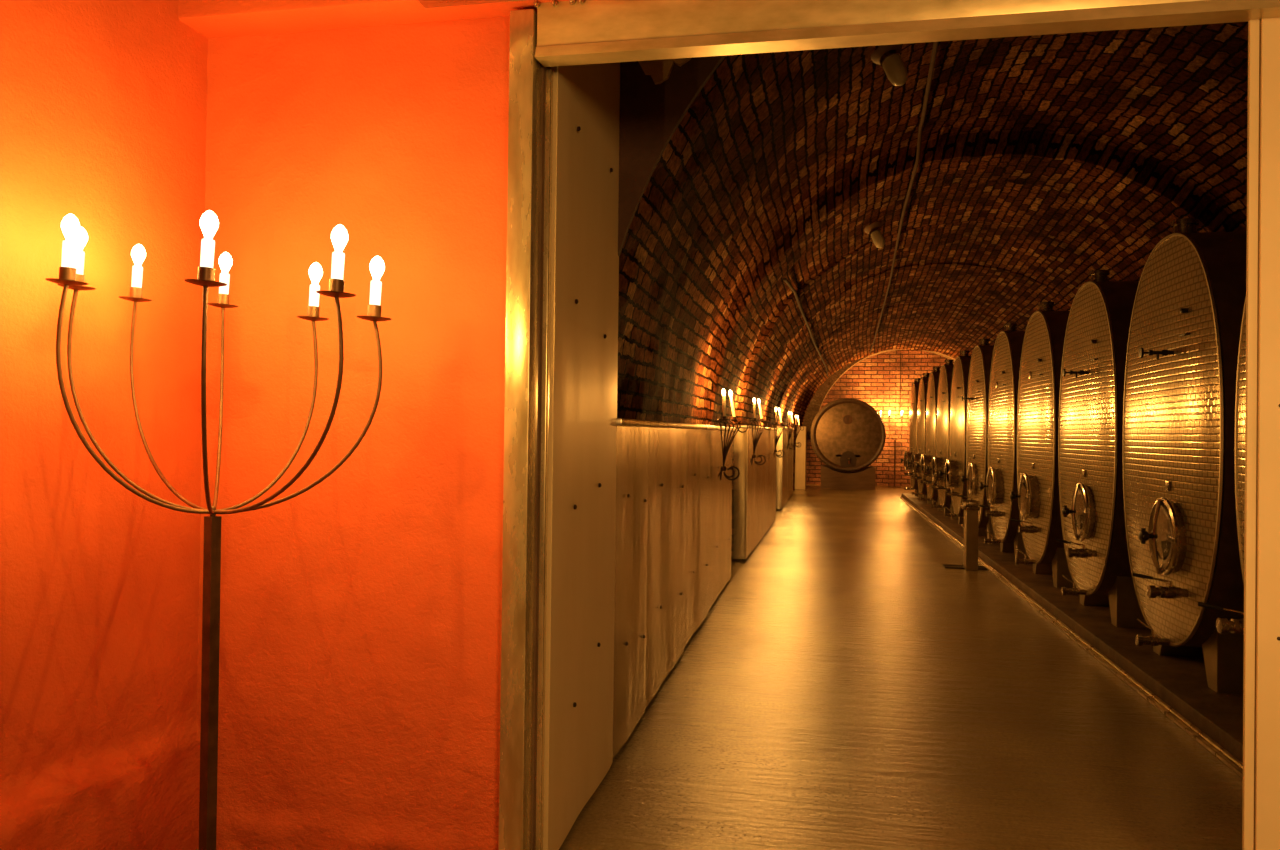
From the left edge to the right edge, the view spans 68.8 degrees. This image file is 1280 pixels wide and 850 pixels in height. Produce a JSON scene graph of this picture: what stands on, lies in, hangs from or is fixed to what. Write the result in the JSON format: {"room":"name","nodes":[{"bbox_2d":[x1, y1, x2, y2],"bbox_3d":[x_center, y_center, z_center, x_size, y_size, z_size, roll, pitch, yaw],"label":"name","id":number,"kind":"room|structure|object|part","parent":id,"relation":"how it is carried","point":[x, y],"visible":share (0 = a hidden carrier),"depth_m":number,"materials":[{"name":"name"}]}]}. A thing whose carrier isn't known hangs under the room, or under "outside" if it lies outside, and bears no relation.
{"room":"wine cellar","nodes":[
{"label":"wine cellar","id":0,"kind":"room"},
{"bbox_2d":[0,0,207,849],"bbox_3d":[-2.170,-0.374,0.436,0.345,3.700,6.022,1,0,11],"label":"wall","id":1,"kind":"structure","parent":0,"point":[103,103],"depth_m":2.87,"materials":[{"name":"orange paint"}]},
{"bbox_2d":[197,16,509,849],"bbox_3d":[-0.997,-0.336,3.338,1.240,3.700,0.234,1,0,11],"label":"wall","id":2,"kind":"structure","parent":0,"point":[361,609],"depth_m":3.24,"materials":[{"name":"orange paint"}]},
{"bbox_2d":[532,65,545,849],"bbox_3d":[-0.415,-0.166,3.709,0.365,3.380,1.080,1,0,11],"label":"wall reveal","id":3,"kind":"structure","parent":0,"point":[543,104],"depth_m":3.15,"materials":[{"name":"paint"}]},
{"bbox_2d":[543,62,619,849],"bbox_3d":[-0.205,-0.158,3.709,0.046,3.330,1.020,1,0,11],"label":"door","id":4,"kind":"structure","parent":0,"point":[584,291],"depth_m":3.58,"materials":[{"name":"metal"}]},
{"bbox_2d":[613,426,648,756],"bbox_3d":[-0.045,0.755,4.571,0.044,1.500,0.730,1,0,12],"label":"wall panel","id":5,"kind":"object","parent":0,"point":[632,441],"visible":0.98,"depth_m":4.51,"materials":[{"name":"wood"}]},
{"bbox_2d":[618,55,726,255],"bbox_3d":[2.277,-1.737,3.749,7.590,3.930,0.035,1,0,11],"label":"wall","id":6,"kind":"structure","parent":0,"point":[650,113],"depth_m":4.17,"materials":[{"name":"paint"}]},
{"bbox_2d":[638,58,690,84],"bbox_3d":[0.111,-1.609,4.144,0.280,0.194,0.025,1,0,11],"label":"trim","id":7,"kind":"structure","parent":6,"relation":"attached to","point":[659,70],"depth_m":4.14,"materials":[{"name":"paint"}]},
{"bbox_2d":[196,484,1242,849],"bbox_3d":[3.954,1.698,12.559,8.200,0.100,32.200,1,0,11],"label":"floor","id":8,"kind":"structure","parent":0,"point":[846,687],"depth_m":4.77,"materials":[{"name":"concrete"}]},
{"bbox_2d":[45,239,390,849],"bbox_3d":[-1.123,0.484,2.489,0.977,2.044,0.781,1,0,11],"label":"candelabrum","id":9,"kind":"object","parent":8,"relation":"on","point":[71,276],"visible":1,"depth_m":2.48,"materials":[{"name":"brown metal"}]},
{"bbox_2d":[59,267,75,279],"bbox_3d":[-1.380,-0.361,2.254,0.037,0.038,0.035,1,0,11],"label":"cup","id":10,"kind":"object","parent":9,"relation":"on","point":[68,273],"depth_m":2.24,"materials":[{"name":"metal"}]},
{"bbox_2d":[61,240,75,267],"bbox_3d":[-1.373,-0.432,2.253,0.040,0.156,0.037,1,0,11],"label":"candle lamp","id":11,"kind":"object","parent":9,"relation":"on","point":[68,247],"depth_m":2.24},
{"bbox_2d":[75,250,84,274],"bbox_3d":[-1.518,-0.460,2.532,0.040,0.156,0.037,1,0,11],"label":"candle lamp","id":12,"kind":"object","parent":9,"relation":"on","point":[80,255],"depth_m":2.52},
{"bbox_2d":[76,274,84,285],"bbox_3d":[-1.525,-0.389,2.533,0.037,0.038,0.035,1,0,11],"label":"cup","id":13,"kind":"object","parent":9,"relation":"on","point":[79,277],"depth_m":2.52,"materials":[{"name":"metal"}]},
{"bbox_3d":[-1.268,-0.053,2.370,0.212,0.576,0.314,1,0,11],"label":"arm","id":14,"kind":"part","parent":9,"relation":"part of","materials":[{"name":"metal"}]},
{"bbox_2d":[129,287,142,297],"bbox_3d":[-1.505,-0.392,2.793,0.037,0.038,0.035,1,0,11],"label":"cup","id":15,"kind":"object","parent":9,"relation":"on","point":[136,292],"depth_m":2.78,"materials":[{"name":"metal"}]},
{"bbox_3d":[-1.345,-0.067,2.517,0.416,0.605,0.010,1,0,4],"label":"arm","id":16,"kind":"part","parent":9,"relation":"part of","materials":[{"name":"metal"}]},
{"bbox_2d":[131,266,142,287],"bbox_3d":[-1.498,-0.463,2.792,0.040,0.156,0.037,1,0,11],"label":"candle lamp","id":17,"kind":"object","parent":9,"relation":"on","point":[137,271],"depth_m":2.78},
{"bbox_3d":[-1.335,-0.069,2.654,0.497,0.610,0.010,0,-1,38],"label":"arm","id":18,"kind":"part","parent":9,"relation":"part of","materials":[{"name":"metal"}]},
{"bbox_2d":[197,267,214,280],"bbox_3d":[-0.983,-0.338,2.118,0.037,0.038,0.035,1,0,11],"label":"cup","id":19,"kind":"object","parent":9,"relation":"on","point":[204,273],"depth_m":2.10,"materials":[{"name":"metal"}]},
{"bbox_2d":[200,239,214,267],"bbox_3d":[-0.976,-0.409,2.118,0.040,0.156,0.037,1,0,11],"label":"candle lamp","id":20,"kind":"object","parent":9,"relation":"on","point":[207,245],"depth_m":2.11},
{"bbox_3d":[-1.059,-0.042,2.298,0.010,0.557,0.439,1,0,-21],"label":"arm","id":21,"kind":"part","parent":9,"relation":"part of","materials":[{"name":"metal"}]},
{"bbox_3d":[-1.218,-0.065,2.701,0.010,0.606,0.429,1,0,-22],"label":"arm","id":22,"kind":"part","parent":9,"relation":"part of","materials":[{"name":"metal"}]},
{"bbox_2d":[217,294,229,303],"bbox_3d":[-1.284,-0.384,2.881,0.037,0.038,0.035,1,0,11],"label":"cup","id":23,"kind":"object","parent":9,"relation":"on","point":[221,298],"depth_m":2.87,"materials":[{"name":"metal"}]},
{"bbox_2d":[219,273,229,293],"bbox_3d":[-1.277,-0.456,2.881,0.040,0.156,0.037,1,0,11],"label":"candle lamp","id":24,"kind":"object","parent":9,"relation":"on","point":[224,277],"depth_m":2.87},
{"bbox_3d":[-1.046,-0.037,2.631,0.010,0.554,0.317,0,-1,36],"label":"arm","id":25,"kind":"part","parent":9,"relation":"part of","materials":[{"name":"metal"}]},
{"bbox_3d":[-0.919,-0.035,2.346,0.495,0.549,0.231,1,0,11],"label":"arm","id":26,"kind":"part","parent":9,"relation":"part of","materials":[{"name":"metal"}]},
{"bbox_3d":[-0.910,-0.021,2.482,0.460,0.523,0.010,1,0,5],"label":"arm","id":27,"kind":"part","parent":9,"relation":"part of","materials":[{"name":"metal"}]},
{"bbox_2d":[307,306,319,316],"bbox_3d":[-0.960,-0.329,2.746,0.037,0.038,0.035,1,0,11],"label":"cup","id":28,"kind":"object","parent":9,"relation":"on","point":[311,310],"depth_m":2.73,"materials":[{"name":"metal"}]},
{"bbox_2d":[309,284,319,306],"bbox_3d":[-0.953,-0.401,2.746,0.040,0.156,0.037,1,0,11],"label":"candle lamp","id":29,"kind":"object","parent":9,"relation":"on","point":[313,295],"depth_m":2.73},
{"bbox_2d":[329,279,344,291],"bbox_3d":[-0.716,-0.325,2.207,0.037,0.038,0.035,1,0,11],"label":"cup","id":30,"kind":"object","parent":9,"relation":"on","point":[334,284],"depth_m":2.19,"materials":[{"name":"metal"}]},
{"bbox_2d":[331,252,344,279],"bbox_3d":[-0.710,-0.396,2.206,0.040,0.156,0.037,1,0,11],"label":"candle lamp","id":31,"kind":"object","parent":9,"relation":"on","point":[338,258],"depth_m":2.19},
{"bbox_2d":[367,305,381,316],"bbox_3d":[-0.701,-0.297,2.466,0.037,0.038,0.035,1,0,11],"label":"cup","id":32,"kind":"object","parent":9,"relation":"on","point":[373,310],"depth_m":2.45,"materials":[{"name":"metal"}]},
{"bbox_2d":[369,280,381,304],"bbox_3d":[-0.694,-0.368,2.466,0.040,0.156,0.037,1,0,11],"label":"candle lamp","id":33,"kind":"object","parent":9,"relation":"on","point":[375,286],"depth_m":2.45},
{"bbox_2d":[645,427,686,707],"bbox_3d":[0.162,0.766,5.638,0.044,1.500,1.385,1,0,12],"label":"wall panel","id":34,"kind":"object","parent":8,"relation":"on","point":[667,448],"visible":0.96,"depth_m":5.53,"materials":[{"name":"wood"}]},
{"bbox_2d":[617,418,734,430],"bbox_3d":[0.313,0.012,6.933,0.286,0.034,5.510,1,0,11],"label":"trim","id":35,"kind":"structure","parent":34,"relation":"attached to","point":[620,421],"depth_m":5.30,"materials":[{"name":"wood"}]},
{"bbox_2d":[684,429,710,647],"bbox_3d":[0.429,0.780,7.010,0.044,1.500,1.340,1,0,12],"label":"wall panel","id":36,"kind":"object","parent":8,"relation":"on","point":[698,440],"visible":0.95,"depth_m":6.93,"materials":[{"name":"wood"}]},
{"bbox_2d":[708,430,732,610],"bbox_3d":[0.748,0.797,8.649,0.044,1.500,1.920,1,0,11],"label":"wall panel","id":37,"kind":"object","parent":8,"relation":"on","point":[720,520],"visible":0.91,"depth_m":8.47,"materials":[{"name":"wood"}]},
{"bbox_2d":[717,395,747,480],"bbox_3d":[0.782,0.084,8.154,0.315,0.799,0.163,1,-1,-44],"label":"wall sconce","id":38,"kind":"object","parent":37,"relation":"attached to","point":[725,449],"visible":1,"depth_m":8.14,"materials":[{"name":"metal"}]},
{"bbox_2d":[732,428,747,558],"bbox_3d":[1.176,0.801,10.985,0.168,1.540,0.035,1,0,11],"label":"wall panel","id":39,"kind":"object","parent":8,"relation":"on","point":[739,439],"visible":0.94,"depth_m":10.97,"materials":[{"name":"wood"}]},
{"bbox_2d":[744,428,758,558],"bbox_3d":[1.412,0.810,11.739,0.044,1.540,1.600,1,0,12],"label":"wall panel","id":40,"kind":"object","parent":8,"relation":"on","point":[751,488],"visible":0.87,"depth_m":11.49,"materials":[{"name":"wood"}]},
{"bbox_2d":[749,403,771,464],"bbox_3d":[1.404,0.078,11.089,0.315,0.799,0.163,1,-1,-44],"label":"wall sconce","id":41,"kind":"object","parent":40,"relation":"attached to","point":[755,440],"visible":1,"depth_m":11.08,"materials":[{"name":"metal"}]},
{"bbox_2d":[758,429,768,542],"bbox_3d":[1.765,0.827,13.405,0.044,1.540,1.794,1,0,12],"label":"wall panel","id":42,"kind":"object","parent":8,"relation":"on","point":[764,438],"visible":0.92,"depth_m":13.29,"materials":[{"name":"wood"}]},
{"bbox_2d":[795,426,806,489],"bbox_3d":[4.177,0.894,25.748,0.780,1.720,0.520,1,0,11],"label":"wall pier","id":43,"kind":"object","parent":8,"relation":"on","point":[800,452],"visible":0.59,"depth_m":25.45,"materials":[{"name":"paint"}]},
{"bbox_2d":[821,465,875,489],"bbox_3d":[5.871,1.474,26.477,1.480,0.615,1.250,1,0,11],"label":"cradle","id":44,"kind":"object","parent":8,"relation":"on","point":[864,479],"visible":0.95,"depth_m":25.87,"materials":[{"name":"brown wood"}]},
{"bbox_2d":[810,398,885,471],"bbox_3d":[5.874,0.281,26.424,2.116,2.116,1.678,1,0,11],"label":"wine cask","id":45,"kind":"object","parent":44,"relation":"on","point":[847,434],"visible":1,"depth_m":25.81,"materials":[{"name":"brown wood"}]},
{"bbox_2d":[880,413,909,487],"bbox_3d":[7.412,0.695,27.179,0.949,2.222,0.949,1,0,11],"label":"candelabrum","id":46,"kind":"object","parent":8,"relation":"on","point":[901,415],"visible":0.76,"depth_m":27.17,"materials":[{"name":"brown metal"}]},
{"bbox_2d":[942,564,986,569],"bbox_3d":[3.724,1.624,10.690,0.480,0.011,0.240,1,0,11],"label":"floor grate","id":47,"kind":"object","parent":8,"relation":"on","point":[944,565],"visible":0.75,"depth_m":10.65,"materials":[{"name":"metal"}]},
{"bbox_2d":[960,503,979,570],"bbox_3d":[3.728,1.257,10.571,0.175,0.745,0.280,1,0,11],"label":"pedestal","id":48,"kind":"object","parent":8,"relation":"on","point":[971,510],"visible":1,"depth_m":10.47,"materials":[{"name":"metal"}]},
{"bbox_2d":[900,497,1242,777],"bbox_3d":[4.346,1.633,12.647,0.043,0.042,19.880,1,0,11],"label":"trim","id":49,"kind":"structure","parent":8,"relation":"on","point":[1187,726],"depth_m":5.73,"materials":[{"name":"metal"}]},
{"bbox_2d":[901,493,1242,762],"bbox_3d":[6.038,1.612,12.308,3.415,0.120,19.900,1,0,11],"label":"platform","id":50,"kind":"object","parent":8,"relation":"on","point":[1180,682],"visible":0.26,"depth_m":6.03,"materials":[{"name":"concrete"}]},
{"bbox_2d":[901,378,922,497],"bbox_3d":[6.958,0.286,21.108,2.101,2.694,1.616,1,0,11],"label":"tank","id":51,"kind":"object","parent":50,"relation":"on","point":[915,385],"visible":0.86,"depth_m":20.91,"materials":[{"name":"silver metal"}]},
{"bbox_2d":[908,373,931,503],"bbox_3d":[6.620,0.268,19.371,2.101,2.694,1.616,1,0,11],"label":"tank","id":52,"kind":"object","parent":50,"relation":"on","point":[923,385],"visible":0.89,"depth_m":19.17,"materials":[{"name":"silver metal"}]},
{"bbox_2d":[916,367,943,510],"bbox_3d":[6.282,0.250,17.633,2.101,2.694,1.616,1,0,11],"label":"tank","id":53,"kind":"object","parent":50,"relation":"on","point":[932,390],"visible":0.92,"depth_m":17.44,"materials":[{"name":"silver metal"}]},
{"bbox_2d":[926,359,957,519],"bbox_3d":[5.944,0.232,15.896,2.101,2.694,1.616,1,0,11],"label":"tank","id":54,"kind":"object","parent":50,"relation":"on","point":[946,372],"visible":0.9,"depth_m":15.70,"materials":[{"name":"silver metal"}]},
{"bbox_3d":[4.985,0.752,15.853,0.024,0.400,0.400,1,0,11],"label":"lid","id":55,"kind":"part","parent":54,"relation":"part of","materials":[{"name":"metal"}]},
{"bbox_2d":[939,350,971,523],"bbox_3d":[5.606,0.214,14.159,2.101,2.694,1.616,1,0,11],"label":"tank","id":56,"kind":"object","parent":50,"relation":"on","point":[955,467],"visible":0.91,"depth_m":13.95,"materials":[{"name":"metal"}]},
{"bbox_3d":[4.647,0.734,14.116,0.024,0.400,0.400,1,0,11],"label":"lid","id":57,"kind":"part","parent":56,"relation":"part of","materials":[{"name":"metal"}]},
{"bbox_2d":[957,339,999,543],"bbox_3d":[5.271,0.197,12.421,2.095,2.694,1.616,1,0,11],"label":"tank","id":58,"kind":"object","parent":50,"relation":"on","point":[977,398],"visible":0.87,"depth_m":12.18,"materials":[{"name":"silver metal"}]},
{"bbox_2d":[961,396,975,401],"bbox_3d":[4.363,-0.343,12.379,0.202,0.070,0.060,1,0,11],"label":"tap","id":59,"kind":"object","parent":58,"relation":"on","point":[962,398],"depth_m":12.37,"materials":[{"name":"black metal"}]},
{"bbox_3d":[4.378,0.717,12.365,0.024,0.400,0.400,1,0,11],"label":"lid","id":60,"kind":"part","parent":58,"relation":"part of","materials":[{"name":"metal"}]},
{"bbox_2d":[979,323,1028,558],"bbox_3d":[4.933,0.179,10.683,2.095,2.694,1.616,1,0,11],"label":"tank","id":61,"kind":"object","parent":50,"relation":"on","point":[1001,478],"visible":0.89,"depth_m":10.45,"materials":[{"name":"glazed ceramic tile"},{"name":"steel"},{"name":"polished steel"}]},
{"bbox_3d":[3.916,0.698,10.652,0.093,0.090,0.090,1,0,11],"label":"knob","id":62,"kind":"part","parent":61,"relation":"part of","materials":[{"name":"black plastic"}]},
{"bbox_3d":[3.991,0.699,10.637,0.024,0.400,0.400,1,0,11],"label":"lid","id":63,"kind":"part","parent":61,"relation":"part of","materials":[{"name":"metal"}]},
{"bbox_2d":[1010,302,1077,588],"bbox_3d":[4.595,0.161,8.946,2.095,2.694,1.616,1,0,11],"label":"tank","id":64,"kind":"object","parent":50,"relation":"on","point":[1040,526],"visible":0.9,"depth_m":8.70,"materials":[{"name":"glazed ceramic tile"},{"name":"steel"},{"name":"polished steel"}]},
{"bbox_3d":[3.578,0.680,8.915,0.093,0.090,0.090,1,0,11],"label":"knob","id":65,"kind":"part","parent":64,"relation":"part of","materials":[{"name":"black plastic"}]},
{"bbox_3d":[3.653,0.681,8.900,0.024,0.400,0.400,1,0,11],"label":"lid","id":66,"kind":"part","parent":64,"relation":"part of","materials":[{"name":"metal"}]},
{"bbox_2d":[1056,270,1147,628],"bbox_3d":[4.257,0.143,7.209,2.095,2.694,1.616,1,0,11],"label":"tank","id":67,"kind":"object","parent":50,"relation":"on","point":[1090,449],"visible":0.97,"depth_m":6.96,"materials":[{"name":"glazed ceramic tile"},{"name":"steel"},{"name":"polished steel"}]},
{"bbox_3d":[3.349,1.227,7.310,0.093,0.105,0.013,0,-1,36],"label":"lever","id":68,"kind":"part","parent":67,"relation":"part of","materials":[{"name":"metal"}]},
{"bbox_3d":[3.289,0.662,7.168,0.093,0.090,0.090,1,0,11],"label":"knob","id":69,"kind":"part","parent":67,"relation":"part of","materials":[{"name":"black plastic"}]},
{"bbox_2d":[1062,369,1087,377],"bbox_3d":[3.349,-0.397,7.167,0.202,0.070,0.060,1,0,11],"label":"tap","id":70,"kind":"object","parent":67,"relation":"on","point":[1081,372],"depth_m":7.16,"materials":[{"name":"black metal"}]},
{"bbox_3d":[3.364,0.663,7.153,0.024,0.400,0.400,1,0,11],"label":"lid","id":71,"kind":"part","parent":67,"relation":"part of","materials":[{"name":"metal"}]},
{"bbox_2d":[1123,218,1246,693],"bbox_3d":[3.919,0.125,5.471,2.095,2.694,1.616,1,0,11],"label":"tank","id":72,"kind":"object","parent":50,"relation":"on","point":[1184,337],"visible":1,"depth_m":5.23,"materials":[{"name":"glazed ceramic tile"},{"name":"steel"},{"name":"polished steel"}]},
{"bbox_3d":[3.011,1.209,5.573,0.093,0.105,0.013,0,-1,36],"label":"lever","id":73,"kind":"part","parent":72,"relation":"part of","materials":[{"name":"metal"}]},
{"bbox_3d":[2.951,0.645,5.430,0.093,0.090,0.090,1,0,11],"label":"knob","id":74,"kind":"part","parent":72,"relation":"part of","materials":[{"name":"black plastic"}]},
{"bbox_2d":[1138,348,1173,359],"bbox_3d":[3.011,-0.415,5.429,0.202,0.070,0.060,1,0,11],"label":"tap","id":75,"kind":"object","parent":72,"relation":"on","point":[1141,352],"depth_m":5.42,"materials":[{"name":"black metal"}]},
{"bbox_3d":[3.026,0.645,5.416,0.024,0.400,0.400,1,0,11],"label":"lid","id":76,"kind":"part","parent":72,"relation":"part of","materials":[{"name":"metal"}]},
{"bbox_3d":[2.939,0.891,5.269,0.111,0.055,0.015,0,-1,39],"label":"lever","id":77,"kind":"part","parent":72,"relation":"part of","materials":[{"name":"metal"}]},
{"bbox_3d":[3.073,0.354,5.445,0.017,0.055,0.060,1,0,11],"label":"type plate","id":78,"kind":"part","parent":72,"relation":"part of","materials":[{"name":"metal"}]},
{"bbox_2d":[1198,298,1245,633],"bbox_3d":[3.581,0.107,3.734,2.095,2.694,1.616,1,0,11],"label":"tank","id":79,"kind":"object","parent":50,"relation":"on","point":[1223,625],"visible":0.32,"depth_m":4.57,"materials":[{"name":"metal"}]},
{"bbox_3d":[2.758,0.881,4.337,0.111,0.055,0.015,0,-1,39],"label":"lever","id":80,"kind":"part","parent":79,"relation":"part of","materials":[{"name":"metal"}]},
{"bbox_2d":[768,430,776,528],"bbox_3d":[2.150,0.847,15.215,0.044,1.540,1.894,1,0,12],"label":"wall panel","id":81,"kind":"object","parent":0,"point":[771,460],"visible":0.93,"depth_m":14.97,"materials":[{"name":"wood"}]},
{"bbox_2d":[772,411,788,457],"bbox_3d":[2.208,0.118,14.855,0.315,0.799,0.163,1,-1,-44],"label":"wall sconce","id":82,"kind":"object","parent":81,"relation":"attached to","point":[776,422],"visible":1,"depth_m":14.85,"materials":[{"name":"metal"}]},
{"bbox_2d":[776,428,782,508],"bbox_3d":[2.655,0.852,18.336,0.264,1.590,0.037,1,0,11],"label":"wall panel","id":83,"kind":"object","parent":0,"point":[778,460],"visible":0.41,"depth_m":18.31,"materials":[{"name":"wood"}]},
{"bbox_2d":[780,428,786,508],"bbox_3d":[2.942,0.862,19.133,0.039,1.590,1.700,1,0,12],"label":"wall panel","id":84,"kind":"object","parent":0,"point":[783,447],"visible":0.97,"depth_m":18.72,"materials":[{"name":"wood"}]},
{"bbox_2d":[786,414,798,449],"bbox_3d":[3.162,0.117,19.560,0.315,0.799,0.163,1,-1,-44],"label":"wall sconce","id":85,"kind":"object","parent":84,"relation":"attached to","point":[789,424],"visible":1,"depth_m":19.55,"materials":[{"name":"metal"}]},
{"bbox_2d":[786,429,789,501],"bbox_3d":[3.296,0.880,20.850,0.038,1.590,1.794,1,0,12],"label":"wall panel","id":86,"kind":"object","parent":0,"point":[788,450],"visible":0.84,"depth_m":20.74,"materials":[{"name":"wood"}]},
{"bbox_2d":[790,429,793,495],"bbox_3d":[3.659,0.898,22.613,0.038,1.590,1.794,1,0,12],"label":"wall panel","id":87,"kind":"object","parent":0,"point":[792,435],"visible":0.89,"depth_m":22.42,"materials":[{"name":"wood"}]},
{"bbox_2d":[794,417,803,446],"bbox_3d":[3.892,0.153,23.085,0.315,0.799,0.163,1,-1,-44],"label":"wall sconce","id":88,"kind":"object","parent":87,"relation":"attached to","point":[795,417],"visible":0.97,"depth_m":23.08,"materials":[{"name":"metal"}]},
{"bbox_2d":[802,349,955,437],"bbox_3d":[7.851,-1.137,27.444,6.400,3.100,0.850,1,0,11],"label":"arch","id":89,"kind":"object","parent":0,"point":[815,404],"depth_m":27.51,"materials":[{"name":"brick"}]},
{"bbox_2d":[806,350,954,485],"bbox_3d":[7.571,-0.487,27.874,7.000,4.600,0.001,1,0,11],"label":"wall","id":90,"kind":"structure","parent":0,"point":[875,380],"depth_m":27.91,"materials":[{"name":"brick"}]},
{"bbox_2d":[898,353,900,414],"bbox_3d":[7.706,-1.207,27.788,0.102,1.857,0.031,1,0,11],"label":"cable","id":91,"kind":"object","parent":90,"relation":"attached to","point":[900,353],"visible":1,"depth_m":27.77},
{"bbox_2d":[617,22,1247,560],"bbox_3d":[5.165,-0.405,15.377,6.466,4.222,23.950,1,0,11],"label":"ceiling","id":92,"kind":"structure","parent":0,"point":[1048,161],"depth_m":7.77,"materials":[{"name":"brick"}]},
{"bbox_2d":[731,425,777,429],"bbox_3d":[1.696,0.045,13.578,0.276,0.034,5.341,1,0,12],"label":"trim","id":93,"kind":"structure","parent":92,"relation":"attached to","point":[735,426],"depth_m":11.23,"materials":[{"name":"wood"}]},
{"bbox_2d":[783,277,828,376],"bbox_3d":[3.423,-1.471,18.069,0.064,0.140,17.260,1,0,13],"label":"cable","id":94,"kind":"object","parent":92,"relation":"attached to","point":[786,281],"visible":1,"depth_m":12.62,"materials":[{"name":"black plastic"}]},
{"bbox_2d":[864,221,884,247],"bbox_3d":[2.572,-2.092,10.286,0.196,0.317,0.246,1,0,-7],"label":"lamp","id":95,"kind":"object","parent":92,"relation":"attached to","point":[874,229],"visible":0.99,"depth_m":10.23,"materials":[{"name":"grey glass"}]},
{"bbox_2d":[871,230,884,247],"bbox_3d":[2.610,-2.033,10.244,0.120,0.210,0.120,-20,-24,10],"label":"shade","id":96,"kind":"object","parent":95,"relation":"on","point":[877,237],"depth_m":10.20,"materials":[{"name":"beige"}]},
{"bbox_2d":[871,44,907,85],"bbox_3d":[1.538,-2.241,5.803,0.196,0.317,0.246,1,0,-7],"label":"lamp","id":97,"kind":"object","parent":92,"relation":"attached to","point":[888,57],"visible":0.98,"depth_m":5.74,"materials":[{"name":"grey glass"}]},
{"bbox_2d":[882,54,907,85],"bbox_3d":[1.576,-2.182,5.761,0.120,0.210,0.120,-20,-24,10],"label":"shade","id":98,"kind":"object","parent":97,"relation":"on","point":[895,70],"depth_m":5.72,"materials":[{"name":"beige"}]},
{"bbox_2d":[870,42,938,352],"bbox_3d":[3.994,-2.240,15.210,0.098,0.245,22.150,1,0,13],"label":"cable","id":99,"kind":"object","parent":92,"relation":"attached to","point":[935,44],"visible":0.95,"depth_m":7.84,"materials":[{"name":"black plastic"}]},
{"bbox_3d":[1.380,-1.591,2.814,3.600,0.740,0.020,1,0,11],"label":"wall","id":100,"kind":"structure","parent":0,"visible":0},
{"bbox_2d":[178,0,568,38],"bbox_3d":[0.778,-1.768,2.849,4.800,0.800,0.185,1,0,11],"label":"ceiling","id":101,"kind":"structure","parent":100,"relation":"attached to","point":[210,18],"depth_m":3.17,"materials":[{"name":"orange paint"}]},
{"bbox_2d":[418,0,1279,849],"bbox_3d":[1.108,0.041,2.764,3.680,2.990,0.320,1,0,11],"label":"door frame","id":102,"kind":"structure","parent":100,"relation":"in","point":[571,32],"depth_m":2.91,"materials":[{"name":"wood"}]},
{"bbox_3d":[1.102,-1.365,2.651,3.680,0.062,0.068,1,0,11],"label":"sliding rail","id":103,"kind":"part","parent":102,"relation":"part of","materials":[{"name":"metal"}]}
]}

